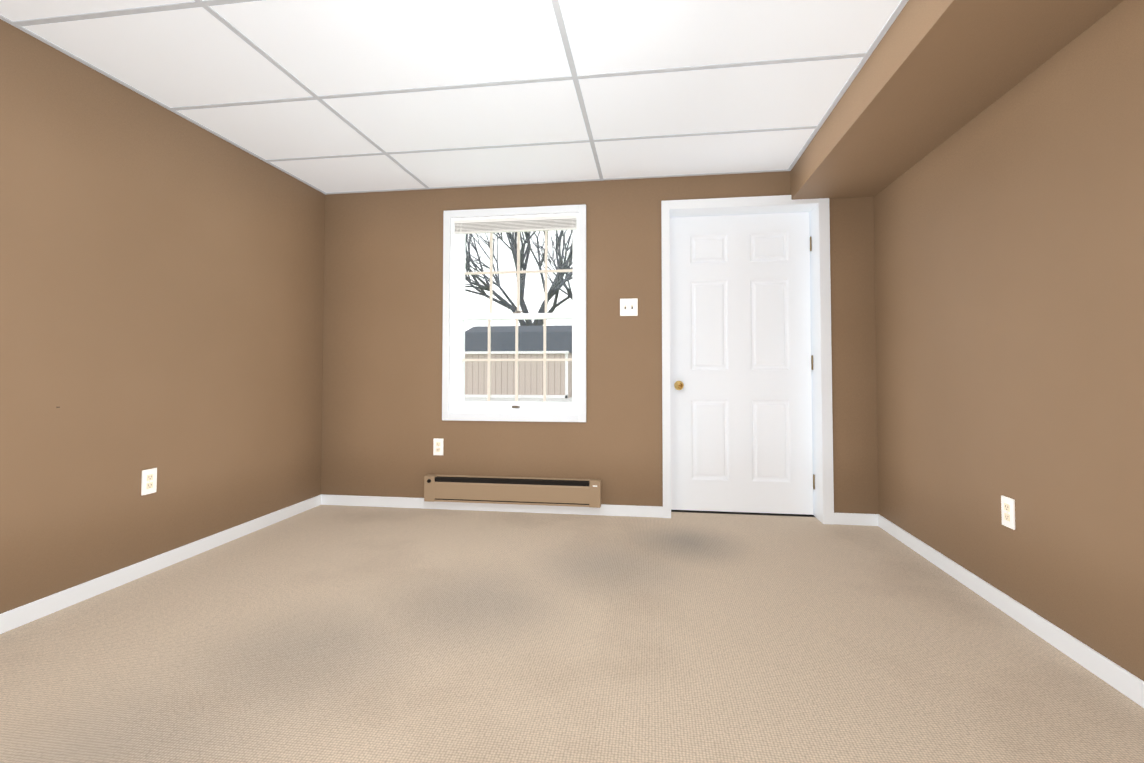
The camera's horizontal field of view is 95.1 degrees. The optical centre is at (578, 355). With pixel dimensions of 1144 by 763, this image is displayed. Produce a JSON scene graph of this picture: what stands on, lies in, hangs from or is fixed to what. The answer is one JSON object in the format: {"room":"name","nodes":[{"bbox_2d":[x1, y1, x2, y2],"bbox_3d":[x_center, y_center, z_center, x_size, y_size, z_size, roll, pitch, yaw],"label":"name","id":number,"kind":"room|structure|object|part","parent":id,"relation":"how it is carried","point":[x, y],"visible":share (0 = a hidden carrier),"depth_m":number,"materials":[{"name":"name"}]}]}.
{"room":"empty basement room","nodes":[
{"label":"empty basement room","id":0,"kind":"room"},
{"bbox_2d":[0,19,324,613],"bbox_3d":[-2.290,-0.181,1.654,0.220,2.395,4.880,0,-2,8],"label":"wall","id":1,"kind":"structure","parent":0,"point":[161,289],"depth_m":2.44,"materials":[{"name":"paint"}]},
{"bbox_2d":[141,468,156,495],"bbox_3d":[-2.052,0.604,2.502,0.007,0.117,0.072,0,-2,8],"label":"electrical outlet","id":2,"kind":"object","parent":1,"relation":"attached to","point":[149,482],"visible":1,"depth_m":2.50,"materials":[{"name":"white plastic"}]},
{"bbox_2d":[0,494,323,633],"bbox_3d":[-2.174,0.980,1.603,0.013,0.072,4.440,0,-2,8],"label":"baseboard","id":3,"kind":"structure","parent":1,"relation":"attached to","point":[19,616],"depth_m":2.42,"materials":[{"name":"white wood"}]},
{"bbox_2d":[0,0,900,192],"bbox_3d":[-0.304,-1.326,1.411,4.230,0.120,4.880,0,-2,8],"label":"ceiling","id":4,"kind":"structure","parent":0,"point":[197,56],"depth_m":2.33,"materials":[{"name":"white tile"}]},
{"bbox_2d":[0,0,908,194],"bbox_3d":[-0.554,-1.264,1.444,3.286,0.005,4.440,0,-2,8],"label":"grid","id":5,"kind":"structure","parent":4,"relation":"attached to","point":[207,4],"depth_m":2.40,"materials":[{"name":"grey metal"}]},
{"bbox_2d":[791,0,1122,199],"bbox_3d":[1.323,-1.184,1.179,0.504,0.218,4.440,0,-2,8],"label":"soffit beam","id":6,"kind":"structure","parent":4,"relation":"attached to","point":[932,75],"depth_m":2.04,"materials":[{"name":"paint"}]},
{"bbox_2d":[0,505,1143,762],"bbox_3d":[-0.304,1.068,1.338,4.230,0.120,4.880,0,-2,8],"label":"floor","id":7,"kind":"structure","parent":0,"point":[330,633],"depth_m":1.77,"materials":[{"name":"carpet"}]},
{"bbox_2d":[321,171,878,513],"bbox_3d":[0.021,-0.069,3.696,3.790,2.495,0.250,0,-2,8],"label":"wall","id":8,"kind":"structure","parent":0,"point":[384,424],"depth_m":3.60,"materials":[{"name":"paint"}]},
{"bbox_2d":[433,438,442,454],"bbox_3d":[-0.988,0.645,3.685,0.072,0.117,0.007,0,-2,8],"label":"electrical outlet","id":9,"kind":"object","parent":8,"relation":"attached to","point":[437,446],"visible":1,"depth_m":3.68,"materials":[{"name":"white plastic"}]},
{"bbox_2d":[324,495,662,517],"bbox_3d":[-0.645,1.041,3.623,2.423,0.072,0.013,0,-2,8],"label":"baseboard","id":10,"kind":"structure","parent":8,"relation":"attached to","point":[345,500],"depth_m":3.61,"materials":[{"name":"white wood"}]},
{"bbox_2d":[424,474,600,507],"bbox_3d":[-0.459,0.923,3.565,1.223,0.172,0.082,0,-2,8],"label":"baseboard heater","id":11,"kind":"object","parent":8,"relation":"attached to","point":[521,490],"visible":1,"depth_m":3.54,"materials":[{"name":"brown paint"}]},
{"bbox_2d":[442,204,585,421],"bbox_3d":[-0.440,-0.284,3.744,1.022,1.487,0.236,0,-2,8],"label":"window","id":12,"kind":"structure","parent":8,"relation":"in","point":[581,211],"depth_m":3.70,"materials":[{"name":"white wood"}]},
{"bbox_3d":[-0.440,-0.285,3.752,0.923,1.382,0.220,0,-2,8],"label":"window sash","id":13,"kind":"part","parent":12,"relation":"part of","materials":[{"name":"white plastic"}]},
{"bbox_2d":[454,215,576,406],"bbox_3d":[-0.451,-0.304,3.672,0.891,1.323,0.035,0,-2,8],"label":"window blind","id":14,"kind":"object","parent":12,"relation":"attached to","point":[530,224],"visible":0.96,"depth_m":3.68,"materials":[{"name":"white plastic"}]},
{"bbox_3d":[-0.439,-0.291,3.743,0.803,1.242,0.058,0,-2,8],"label":"window muntins","id":15,"kind":"part","parent":12,"relation":"part of","materials":[{"name":"beige plastic"}]},
{"bbox_2d":[512,311,521,407],"bbox_3d":[-0.436,0.029,3.708,0.068,0.691,0.031,0,-2,8],"label":"lock","id":16,"kind":"object","parent":12,"relation":"attached to","point":[516,406],"visible":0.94,"depth_m":3.69,"materials":[{"name":"silver metal"}]},
{"bbox_2d":[620,298,637,315],"bbox_3d":[0.337,-0.324,3.524,0.118,0.117,0.018,0,-2,8],"label":"switch plate","id":17,"kind":"object","parent":8,"relation":"attached to","point":[628,307],"visible":1,"depth_m":3.53,"materials":[{"name":"white plastic"}]},
{"bbox_2d":[670,212,814,514],"bbox_3d":[1.099,0.047,3.549,0.942,2.026,0.106,0,-2,8],"label":"door","id":18,"kind":"structure","parent":8,"relation":"in","point":[740,372],"depth_m":3.57,"materials":[{"name":"white wood"}]},
{"bbox_3d":[0.688,0.208,3.584,0.066,0.066,0.070,0,-2,8],"label":"knob","id":19,"kind":"part","parent":18,"relation":"part of","materials":[{"name":"gold metal"}]},
{"bbox_3d":[1.564,0.046,3.513,0.012,1.688,0.039,0,-2,8],"label":"door hinges","id":20,"kind":"part","parent":18,"relation":"part of","materials":[{"name":"silver metal"}]},
{"bbox_2d":[661,195,833,524],"bbox_3d":[1.098,0.019,3.518,1.065,2.108,0.238,0,-2,8],"label":"door frame","id":21,"kind":"structure","parent":8,"relation":"attached to","point":[818,210],"depth_m":3.44,"materials":[{"name":"white wood"}]},
{"bbox_2d":[874,0,1143,680],"bbox_3d":[1.682,-0.198,1.099,0.220,2.395,4.880,0,-2,8],"label":"wall","id":22,"kind":"structure","parent":0,"point":[1009,259],"depth_m":1.94,"materials":[{"name":"paint"}]},
{"bbox_2d":[872,514,1143,707],"bbox_3d":[1.566,0.964,1.080,0.013,0.072,4.440,0,-2,8],"label":"baseboard","id":23,"kind":"structure","parent":22,"relation":"attached to","point":[1117,677],"depth_m":1.93,"materials":[{"name":"white wood"}]},
{"bbox_2d":[1001,495,1014,529],"bbox_3d":[1.708,0.625,2.083,0.007,0.117,0.072,0,-2,8],"label":"electrical outlet","id":24,"kind":"object","parent":22,"relation":"attached to","point":[1008,510],"visible":1,"depth_m":2.08,"materials":[{"name":"white plastic"}]},
{"label":"outside","id":25,"kind":"structure","parent":0,"visible":0},
{"bbox_3d":[5.703,2.534,46.246,120.000,0.300,85.740,0,-2,8],"label":"lawn","id":26,"kind":"structure","parent":25,"visible":0},
{"bbox_2d":[465,397,571,401],"bbox_3d":[-0.051,1.420,15.991,15.000,0.100,6.300,0,-2,8],"label":"pad","id":27,"kind":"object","parent":26,"relation":"on","point":[531,399],"depth_m":16.32,"materials":[{"name":"concrete"}]},
{"bbox_2d":[465,325,571,397],"bbox_3d":[-1.956,0.196,18.861,3.800,2.520,3.260,0,-2,8],"label":"neighboring building","id":28,"kind":"structure","parent":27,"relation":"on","point":[523,378],"depth_m":17.43,"materials":[{"name":"beige"}]},
{"bbox_2d":[465,230,571,325],"bbox_3d":[-3.067,-3.578,26.440,12.157,10.892,8.703,0,-2,8],"label":"tree","id":29,"kind":"object","parent":26,"relation":"on","point":[503,302],"depth_m":25.86,"materials":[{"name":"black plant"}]},
{"bbox_2d":[525,230,571,298],"bbox_3d":[1.595,-3.055,27.420,9.006,9.872,4.808,0,-2,8],"label":"tree","id":30,"kind":"object","parent":26,"relation":"on","point":[561,274],"depth_m":27.91,"materials":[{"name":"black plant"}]}
]}

